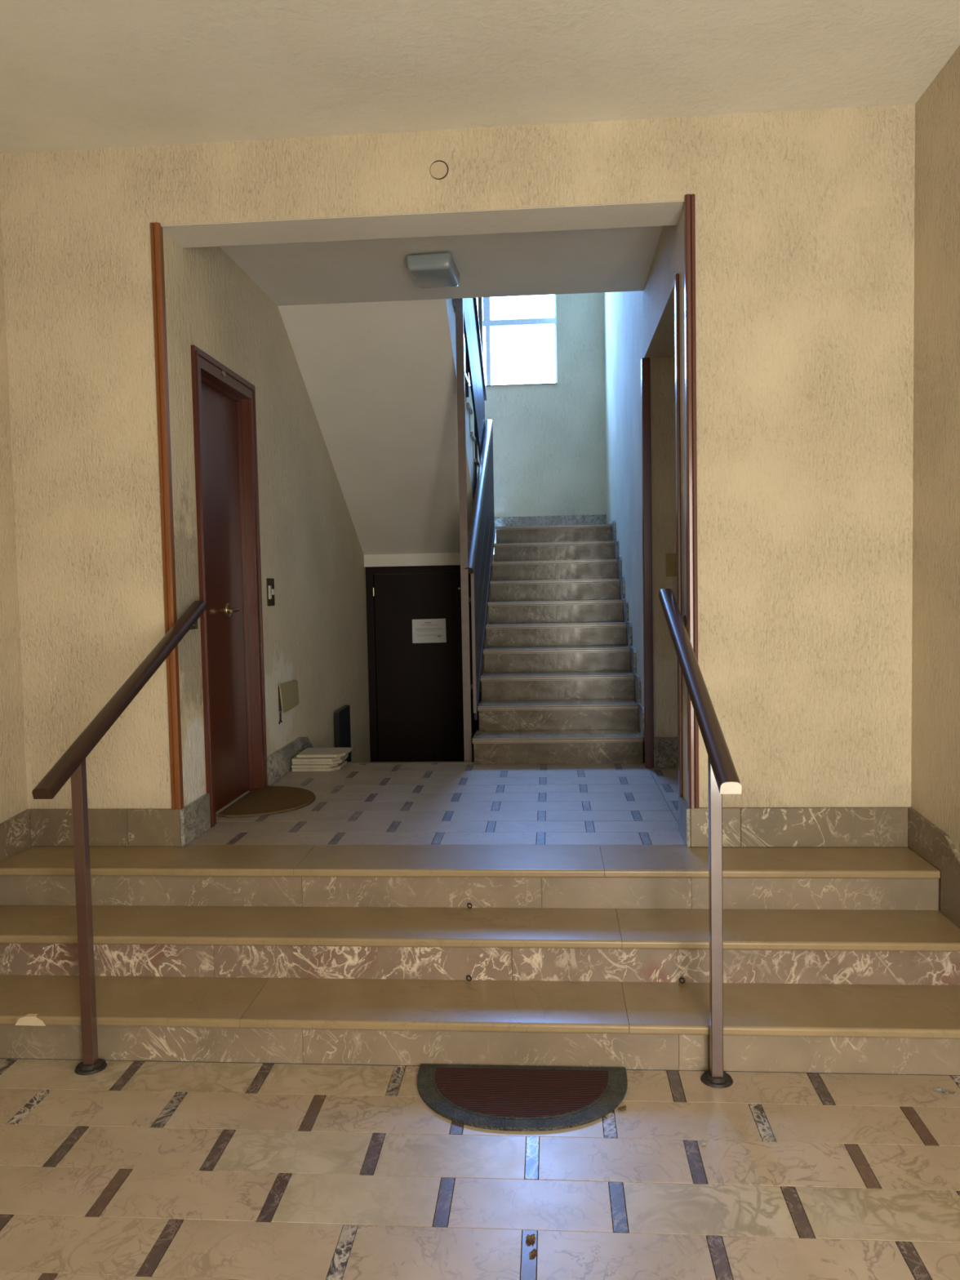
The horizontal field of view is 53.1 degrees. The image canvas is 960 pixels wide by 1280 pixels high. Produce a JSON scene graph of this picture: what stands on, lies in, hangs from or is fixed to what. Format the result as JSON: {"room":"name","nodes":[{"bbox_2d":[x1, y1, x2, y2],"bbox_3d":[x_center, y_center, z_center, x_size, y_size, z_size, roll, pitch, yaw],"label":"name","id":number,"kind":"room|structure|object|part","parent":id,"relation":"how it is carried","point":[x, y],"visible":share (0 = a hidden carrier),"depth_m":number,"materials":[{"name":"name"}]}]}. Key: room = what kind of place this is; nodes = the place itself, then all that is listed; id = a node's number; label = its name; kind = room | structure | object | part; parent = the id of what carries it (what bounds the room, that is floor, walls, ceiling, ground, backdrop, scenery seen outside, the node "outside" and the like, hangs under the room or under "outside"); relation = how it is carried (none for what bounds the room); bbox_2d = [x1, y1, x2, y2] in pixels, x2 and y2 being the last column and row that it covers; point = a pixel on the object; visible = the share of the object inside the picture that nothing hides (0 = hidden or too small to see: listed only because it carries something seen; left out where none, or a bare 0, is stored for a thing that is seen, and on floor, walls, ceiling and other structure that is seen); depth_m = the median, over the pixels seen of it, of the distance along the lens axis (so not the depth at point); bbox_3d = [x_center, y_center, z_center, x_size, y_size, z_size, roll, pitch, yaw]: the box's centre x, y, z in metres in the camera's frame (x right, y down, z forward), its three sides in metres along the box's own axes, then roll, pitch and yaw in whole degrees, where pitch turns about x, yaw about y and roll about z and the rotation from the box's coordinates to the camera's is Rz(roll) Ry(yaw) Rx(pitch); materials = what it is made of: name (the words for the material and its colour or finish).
{"room":"apartment building lobby","nodes":[
{"label":"apartment building lobby","id":0,"kind":"room"},
{"bbox_2d":[0,202,27,823],"bbox_3d":[-2.167,-0.289,1.650,0.200,3.657,4.600,-1,3,4],"label":"wall","id":1,"kind":"structure","parent":0,"point":[13,779],"depth_m":3.87,"materials":[{"name":"yellow paint"}]},
{"bbox_2d":[0,808,31,862],"bbox_3d":[-2.032,1.132,1.720,0.016,0.604,4.599,-1,3,4],"label":"baseboard","id":2,"kind":"structure","parent":1,"relation":"attached to","point":[15,831],"depth_m":3.87,"materials":[{"name":"stone"}]},
{"bbox_2d":[162,228,370,813],"bbox_3d":[-1.197,-1.564,6.508,0.250,6.270,5.300,-1,3,4],"label":"wall","id":3,"kind":"structure","parent":0,"point":[315,632],"depth_m":5.39,"materials":[{"name":"paint"}]},
{"bbox_2d":[191,345,267,827],"bbox_3d":[-1.236,-0.242,4.615,0.132,2.100,0.855,-1,3,4],"label":"door","id":4,"kind":"structure","parent":3,"relation":"in","point":[224,411],"depth_m":4.73,"materials":[{"name":"brown wood"}]},
{"bbox_3d":[-1.198,-1.248,4.492,0.003,0.030,0.052,-1,3,4],"label":"number plate","id":5,"kind":"part","parent":4,"relation":"part of","materials":[{"name":"gold metal"}]},
{"bbox_3d":[-1.214,-0.146,4.691,0.054,0.070,0.120,-1,3,4],"label":"handle","id":6,"kind":"part","parent":4,"relation":"part of","materials":[{"name":"gold metal"}]},
{"bbox_2d":[266,577,275,605],"bbox_3d":[-1.140,-0.262,5.247,0.012,0.150,0.130,-1,3,4],"label":"light switch","id":7,"kind":"object","parent":3,"relation":"attached to","point":[269,582],"visible":1,"depth_m":5.23,"materials":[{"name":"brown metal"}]},
{"bbox_2d":[278,680,298,724],"bbox_3d":[-1.105,0.347,5.544,0.020,0.223,0.392,-1,3,4],"label":"junction box cover","id":8,"kind":"object","parent":3,"relation":"attached to","point":[288,692],"visible":1,"depth_m":5.49,"materials":[{"name":"beige paint"}]},
{"bbox_2d":[277,298,479,555],"bbox_3d":[-0.521,-1.540,7.286,0.984,1.750,3.654,-1,3,4],"label":"staircase","id":9,"kind":"structure","parent":3,"relation":"attached to","point":[380,378],"depth_m":6.30,"materials":[{"name":"paint"}]},
{"bbox_2d":[454,297,486,465],"bbox_3d":[-0.071,-2.360,6.801,0.063,2.955,2.596,-1,3,4],"label":"stair railing","id":10,"kind":"object","parent":9,"relation":"attached to","point":[473,320],"visible":0.44,"depth_m":7.14,"materials":[{"name":"grey paint"}]},
{"bbox_3d":[-0.095,-2.173,6.614,0.019,0.990,0.030,-1,3,4],"label":"post","id":11,"kind":"part","parent":10,"relation":"part of","materials":[{"name":"black metal"}]},
{"bbox_3d":[-0.037,-1.833,7.332,0.019,0.990,0.030,-1,3,4],"label":"post","id":12,"kind":"part","parent":10,"relation":"part of","materials":[{"name":"grey paint"}]},
{"bbox_3d":[-0.072,-2.623,6.747,0.050,1.390,2.519,-1,3,4],"label":"handrail","id":13,"kind":"part","parent":10,"relation":"part of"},
{"bbox_3d":[0.008,-2.433,8.079,0.034,2.955,0.030,-1,3,4],"label":"post","id":14,"kind":"part","parent":10,"relation":"part of","materials":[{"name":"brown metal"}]},
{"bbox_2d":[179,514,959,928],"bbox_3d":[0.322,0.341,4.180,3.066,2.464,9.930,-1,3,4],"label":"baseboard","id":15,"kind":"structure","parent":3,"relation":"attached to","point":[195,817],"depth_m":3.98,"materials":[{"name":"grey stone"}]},
{"bbox_2d":[186,761,686,846],"bbox_3d":[0.354,0.846,4.781,3.127,0.150,1.876,-1,3,4],"label":"floor","id":16,"kind":"structure","parent":0,"point":[357,803],"depth_m":4.52,"materials":[{"name":"grey tile"}]},
{"bbox_2d":[217,786,315,817],"bbox_3d":[-1.008,0.793,4.740,0.379,0.012,0.656,-1,3,4],"label":"doormat","id":17,"kind":"object","parent":16,"relation":"on","point":[268,800],"visible":1,"depth_m":4.68,"materials":[{"name":"brown fabric"}]},
{"bbox_2d":[292,760,346,771],"bbox_3d":[-0.941,0.739,5.646,0.271,0.016,0.247,-1,3,4],"label":"stone slab","id":18,"kind":"object","parent":16,"relation":"on","point":[343,763],"visible":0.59,"depth_m":5.53,"materials":[{"name":"stone"}]},
{"bbox_2d":[291,762,341,768],"bbox_3d":[-0.950,0.720,5.646,0.257,0.016,0.256,-1,3,4],"label":"stone slab","id":19,"kind":"object","parent":18,"relation":"on","point":[336,764],"visible":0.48,"depth_m":5.52,"materials":[{"name":"stone"}]},
{"bbox_2d":[292,754,348,764],"bbox_3d":[-0.935,0.701,5.650,0.277,0.016,0.253,-1,3,4],"label":"stone slab","id":20,"kind":"object","parent":19,"relation":"on","point":[346,756],"visible":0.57,"depth_m":5.53,"materials":[{"name":"stone"}]},
{"bbox_2d":[292,755,344,761],"bbox_3d":[-0.939,0.683,5.649,0.275,0.016,0.264,-1,3,4],"label":"stone slab","id":21,"kind":"object","parent":20,"relation":"on","point":[295,758],"visible":0.53,"depth_m":5.52,"materials":[{"name":"stone"}]},
{"bbox_2d":[296,747,351,757],"bbox_3d":[-0.913,0.662,5.657,0.273,0.016,0.253,-1,3,4],"label":"stone slab","id":22,"kind":"object","parent":21,"relation":"on","point":[308,752],"visible":1,"depth_m":5.61,"materials":[{"name":"stone"}]},
{"bbox_2d":[333,705,351,761],"bbox_3d":[-0.974,0.892,6.868,0.034,0.812,0.367,-1,3,4],"label":"leaning board","id":23,"kind":"object","parent":16,"relation":"on","point":[342,716],"visible":0.45,"depth_m":6.80,"materials":[{"name":"grey paint"}]},
{"bbox_2d":[472,520,644,764],"bbox_3d":[0.582,0.296,7.349,1.004,2.456,3.574,-1,3,4],"label":"staircase","id":24,"kind":"structure","parent":16,"relation":"on","point":[559,686],"depth_m":6.43,"materials":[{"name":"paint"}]},
{"bbox_2d":[454,297,494,761],"bbox_3d":[-0.008,-1.364,6.875,0.078,4.354,2.379,-1,3,4],"label":"stair railing","id":25,"kind":"object","parent":24,"relation":"on","point":[476,553],"visible":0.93,"depth_m":5.81,"materials":[{"name":"grey paint"}]},
{"bbox_3d":[-0.110,-1.298,5.711,0.045,4.354,0.030,-1,3,4],"label":"post","id":26,"kind":"part","parent":25,"relation":"part of","materials":[{"name":"brown metal"}]},
{"bbox_3d":[-0.037,0.015,5.801,0.018,0.852,0.033,-1,3,4],"label":"post","id":27,"kind":"part","parent":25,"relation":"part of","materials":[{"name":"brown metal"}]},
{"bbox_3d":[0.005,-1.119,6.888,0.058,1.314,2.379,-1,3,4],"label":"handrail","id":28,"kind":"part","parent":25,"relation":"part of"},
{"bbox_3d":[1.101,-0.891,7.895,0.014,0.164,0.299,-1,3,4],"label":"wall skirting","id":29,"kind":"part","parent":24,"relation":"part of","materials":[{"name":"grey stone"}]},
{"bbox_3d":[1.083,-0.721,7.620,0.014,0.164,0.299,-1,3,4],"label":"wall skirting","id":30,"kind":"part","parent":24,"relation":"part of","materials":[{"name":"grey stone"}]},
{"bbox_3d":[1.065,-0.551,7.345,0.014,0.164,0.299,-1,3,4],"label":"wall skirting","id":31,"kind":"part","parent":24,"relation":"part of","materials":[{"name":"grey stone"}]},
{"bbox_3d":[1.048,-0.380,7.069,0.014,0.164,0.299,-1,3,4],"label":"wall skirting","id":32,"kind":"part","parent":24,"relation":"part of","materials":[{"name":"grey stone"}]},
{"bbox_3d":[1.030,-0.210,6.794,0.014,0.164,0.299,-1,3,4],"label":"wall skirting","id":33,"kind":"part","parent":24,"relation":"part of","materials":[{"name":"grey stone"}]},
{"bbox_3d":[1.012,-0.040,6.519,0.014,0.164,0.299,-1,3,4],"label":"wall skirting","id":34,"kind":"part","parent":24,"relation":"part of","materials":[{"name":"grey stone"}]},
{"bbox_3d":[0.994,0.131,6.244,0.014,0.164,0.299,-1,3,4],"label":"wall skirting","id":35,"kind":"part","parent":24,"relation":"part of","materials":[{"name":"grey stone"}]},
{"bbox_3d":[0.976,0.301,5.968,0.014,0.164,0.299,-1,3,4],"label":"wall skirting","id":36,"kind":"part","parent":24,"relation":"part of","materials":[{"name":"grey stone"}]},
{"bbox_3d":[0.959,0.471,5.693,0.014,0.164,0.299,-1,3,4],"label":"wall skirting","id":37,"kind":"part","parent":24,"relation":"part of","materials":[{"name":"grey stone"}]},
{"bbox_2d":[383,554,494,700],"bbox_3d":[-0.391,0.385,8.076,1.070,2.175,0.100,-1,3,4],"label":"wall","id":38,"kind":"structure","parent":0,"point":[493,559],"depth_m":7.97,"materials":[{"name":"paint"}]},
{"bbox_2d":[364,552,460,567],"bbox_3d":[-0.464,-0.661,7.924,0.977,0.100,0.095,-1,3,4],"label":"trim","id":39,"kind":"structure","parent":38,"relation":"attached to","point":[445,558],"depth_m":7.88,"materials":[{"name":"paint"}]},
{"bbox_2d":[365,564,480,761],"bbox_3d":[-0.462,0.382,7.998,0.934,1.990,0.063,-1,3,4],"label":"door","id":40,"kind":"structure","parent":38,"relation":"in","point":[416,708],"depth_m":7.99,"materials":[{"name":"brown wood"}]},
{"bbox_3d":[-0.473,-0.300,7.950,0.490,0.080,0.006,-1,3,4],"label":"panel","id":41,"kind":"part","parent":40,"relation":"part of","materials":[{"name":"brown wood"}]},
{"bbox_2d":[412,618,446,643],"bbox_3d":[-0.420,-0.075,7.953,0.282,0.201,0.004,-1,3,4],"label":"paper notice","id":42,"kind":"object","parent":40,"relation":"attached to","point":[424,630],"visible":1,"depth_m":7.95,"materials":[{"name":"white paper"}]},
{"bbox_2d":[220,226,662,306],"bbox_3d":[-0.183,-2.092,4.654,2.062,0.430,1.475,-1,3,4],"label":"ceiling","id":43,"kind":"structure","parent":0,"point":[613,260],"depth_m":4.84,"materials":[{"name":"paint"}]},
{"bbox_2d":[406,253,459,288],"bbox_3d":[-0.229,-1.838,4.777,0.222,0.088,0.321,-1,3,7],"label":"ceiling light","id":44,"kind":"object","parent":43,"relation":"attached to","point":[436,269],"visible":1,"depth_m":4.66,"materials":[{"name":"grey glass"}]},
{"bbox_2d":[0,104,915,849],"bbox_3d":[-0.073,-0.449,3.813,4.063,3.657,0.030,-1,3,4],"label":"wall","id":45,"kind":"structure","parent":0,"point":[805,219],"depth_m":3.73,"materials":[{"name":"yellow paint"}]},
{"bbox_2d":[150,222,183,808],"bbox_3d":[-1.265,-0.481,3.884,0.038,2.347,0.038,-1,3,4],"label":"trim","id":46,"kind":"structure","parent":45,"relation":"attached to","point":[156,229],"depth_m":3.87,"materials":[{"name":"orange wood"}]},
{"bbox_2d":[161,200,684,248],"bbox_3d":[-0.241,-1.973,3.851,2.062,0.612,0.245,-1,3,4],"label":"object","id":47,"kind":"structure","parent":45,"relation":"attached to","point":[657,213],"depth_m":3.86,"materials":[{"name":"paint"}]},
{"bbox_2d":[429,160,448,179],"bbox_3d":[-0.158,-1.822,3.726,0.073,0.073,0.005,-1,3,4],"label":"cap","id":48,"kind":"object","parent":45,"relation":"attached to","point":[437,170],"visible":1,"depth_m":3.72,"materials":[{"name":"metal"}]},
{"bbox_2d":[30,807,907,847],"bbox_3d":[-0.102,0.752,3.859,3.530,0.154,0.016,-1,3,4],"label":"baseboard","id":49,"kind":"structure","parent":45,"relation":"attached to","point":[743,827],"depth_m":3.77,"materials":[{"name":"stone"}]},
{"bbox_2d":[684,194,698,808],"bbox_3d":[0.821,-0.517,3.729,0.038,2.356,0.038,-1,3,4],"label":"trim","id":50,"kind":"structure","parent":45,"relation":"attached to","point":[689,199],"depth_m":3.71,"materials":[{"name":"brown wood"}]},
{"bbox_2d":[0,1058,959,1279],"bbox_3d":[-0.289,1.508,1.162,3.563,0.150,3.700,-1,3,4],"label":"floor","id":51,"kind":"structure","parent":0,"point":[125,1170],"depth_m":2.41,"materials":[{"name":"grey tile"}]},
{"bbox_2d":[31,600,206,1075],"bbox_3d":[-1.216,0.598,3.409,0.096,1.455,1.309,-1,3,3],"label":"handrail","id":52,"kind":"object","parent":51,"relation":"on","point":[72,764],"visible":1,"depth_m":3.00,"materials":[{"name":"brown metal"}]},
{"bbox_3d":[-1.236,0.850,3.002,0.035,0.991,0.035,-1,3,4],"label":"post","id":53,"kind":"part","parent":52,"relation":"part of","materials":[{"name":"brown paint"}]},
{"bbox_3d":[-1.213,0.146,3.383,0.056,0.550,1.308,-1,3,4],"label":"rail","id":54,"kind":"part","parent":52,"relation":"part of","materials":[{"name":"brown wood"}]},
{"bbox_2d":[0,845,959,1075],"bbox_3d":[-0.128,1.130,3.425,3.561,0.550,0.926,-1,3,4],"label":"entrance steps","id":55,"kind":"structure","parent":51,"relation":"on","point":[837,960],"depth_m":3.28,"materials":[{"name":"beige stone"}]},
{"bbox_2d":[466,975,471,981],"bbox_3d":[-0.035,1.151,3.276,0.020,0.020,0.018,0,3,21],"label":"eyelet","id":56,"kind":"object","parent":55,"relation":"on","point":[470,980],"visible":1,"depth_m":3.27,"materials":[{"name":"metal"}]},
{"bbox_2d":[679,977,684,983],"bbox_3d":[0.679,1.140,3.224,0.020,0.020,0.018,0,3,21],"label":"eyelet","id":57,"kind":"object","parent":55,"relation":"on","point":[682,978],"visible":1,"depth_m":3.22,"materials":[{"name":"metal"}]},
{"bbox_2d":[417,1063,627,1131],"bbox_3d":[0.118,1.327,2.801,0.634,0.014,0.345,-1,3,4],"label":"doormat","id":58,"kind":"object","parent":51,"relation":"on","point":[513,1098],"visible":1,"depth_m":2.80,"materials":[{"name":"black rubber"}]},
{"bbox_2d":[525,1233,536,1243],"bbox_3d":[0.116,1.363,2.192,0.022,0.010,0.024,-4,4,-43],"label":"dry leaf","id":59,"kind":"object","parent":51,"relation":"on","point":[531,1237],"visible":1,"depth_m":2.19,"materials":[{"name":"brown plant"}]},
{"bbox_2d":[528,1248,536,1258],"bbox_3d":[0.118,1.369,2.144,0.017,0.005,0.032,-1,3,4],"label":"dry leaf","id":60,"kind":"object","parent":51,"relation":"on","point":[533,1252],"visible":1,"depth_m":2.15,"materials":[{"name":"brown plant"}]},
{"bbox_2d":[617,1105,626,1111],"bbox_3d":[0.404,1.329,2.728,0.028,0.009,0.023,-1,3,4],"label":"dry leaf","id":61,"kind":"object","parent":51,"relation":"on","point":[622,1108],"visible":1,"depth_m":2.73,"materials":[{"name":"brown plant"}]},
{"bbox_2d":[658,588,742,1088],"bbox_3d":[0.734,0.561,3.279,0.096,1.469,1.430,-1,3,5],"label":"handrail","id":62,"kind":"object","parent":51,"relation":"on","point":[722,776],"visible":1,"depth_m":2.85,"materials":[{"name":"metal"}]},
{"bbox_3d":[0.716,0.100,3.255,0.056,0.544,1.427,-1,3,4],"label":"rail","id":63,"kind":"part","parent":62,"relation":"part of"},
{"bbox_3d":[0.700,0.808,2.853,0.035,1.017,0.035,-1,3,4],"label":"post","id":64,"kind":"part","parent":62,"relation":"part of","materials":[{"name":"grey metal"}]},
{"bbox_2d":[933,1088,955,1094],"bbox_3d":[1.345,1.307,2.783,0.061,0.010,0.017,0,3,15],"label":"scrap","id":65,"kind":"object","parent":51,"relation":"on","point":[945,1091],"visible":1,"depth_m":2.79,"materials":[{"name":"beige paper"}]},
{"bbox_2d":[0,0,959,153],"bbox_3d":[-0.323,-1.968,1.420,3.563,0.250,4.600,-1,3,4],"label":"ceiling","id":66,"kind":"structure","parent":0,"point":[75,74],"depth_m":3.24,"materials":[{"name":"paint"}]},
{"bbox_2d":[466,292,606,554],"bbox_3d":[0.137,-1.737,9.188,2.422,6.270,0.250,-1,3,4],"label":"wall","id":67,"kind":"structure","parent":0,"point":[549,440],"depth_m":9.01,"materials":[{"name":"paint"}]},
{"bbox_2d":[468,294,556,386],"bbox_3d":[0.066,-3.226,9.049,1.290,1.680,0.168,-1,3,4],"label":"window","id":68,"kind":"structure","parent":67,"relation":"in","point":[487,323],"depth_m":9.08,"materials":[{"name":"grey paint"}]},
{"bbox_3d":[0.080,-2.389,9.071,1.290,0.006,0.118,-1,3,4],"label":"sill","id":69,"kind":"part","parent":68,"relation":"part of","materials":[{"name":"stone"}]},
{"bbox_3d":[0.070,-3.229,9.108,1.290,1.680,0.050,-1,3,4],"label":"frame","id":70,"kind":"part","parent":68,"relation":"part of","materials":[{"name":"grey paint"}]},
{"bbox_2d":[604,205,688,804],"bbox_3d":[1.063,-1.598,6.341,0.160,6.270,5.300,-1,3,4],"label":"wall","id":71,"kind":"structure","parent":0,"point":[638,325],"depth_m":5.41,"materials":[{"name":"paint"}]},
{"bbox_2d":[640,273,683,831],"bbox_3d":[0.887,-0.379,4.679,0.046,2.284,1.503,-1,3,4],"label":"door frame","id":72,"kind":"structure","parent":71,"relation":"in","point":[645,362],"depth_m":5.33,"materials":[{"name":"brown wood"}]},
{"bbox_3d":[0.924,-0.420,5.409,0.014,2.284,0.040,-1,3,4],"label":"jamb trim","id":73,"kind":"part","parent":72,"relation":"part of","materials":[{"name":"brown wood"}]},
{"bbox_3d":[0.938,-0.418,5.376,0.046,2.284,0.022,-1,3,4],"label":"jamb trim","id":74,"kind":"part","parent":72,"relation":"part of","materials":[{"name":"brown wood"}]},
{"bbox_3d":[0.834,-0.339,3.968,0.044,2.284,0.017,-1,3,4],"label":"jamb trim","id":75,"kind":"part","parent":72,"relation":"part of","materials":[{"name":"brown wood"}]},
{"bbox_3d":[0.818,-0.337,3.946,0.014,2.284,0.028,-1,3,4],"label":"jamb trim","id":76,"kind":"part","parent":72,"relation":"part of","materials":[{"name":"brown wood"}]},
{"bbox_2d":[673,357,677,737],"bbox_3d":[1.543,-0.393,4.689,1.005,2.487,1.605,-1,3,4],"label":"wall","id":77,"kind":"structure","parent":0,"point":[674,426],"depth_m":5.36,"materials":[{"name":"paint"}]},
{"bbox_2d":[666,553,676,576],"bbox_3d":[1.079,-0.419,5.371,0.080,0.127,0.010,-1,3,4],"label":"light switch","id":78,"kind":"object","parent":77,"relation":"attached to","point":[671,558],"visible":0.79,"depth_m":5.37,"materials":[{"name":"plastic"}]},
{"bbox_2d":[911,45,959,871],"bbox_3d":[1.585,-0.345,1.373,0.200,3.657,4.600,-1,3,4],"label":"wall","id":79,"kind":"structure","parent":0,"point":[935,615],"depth_m":3.44,"materials":[{"name":"yellow paint"}]}
]}

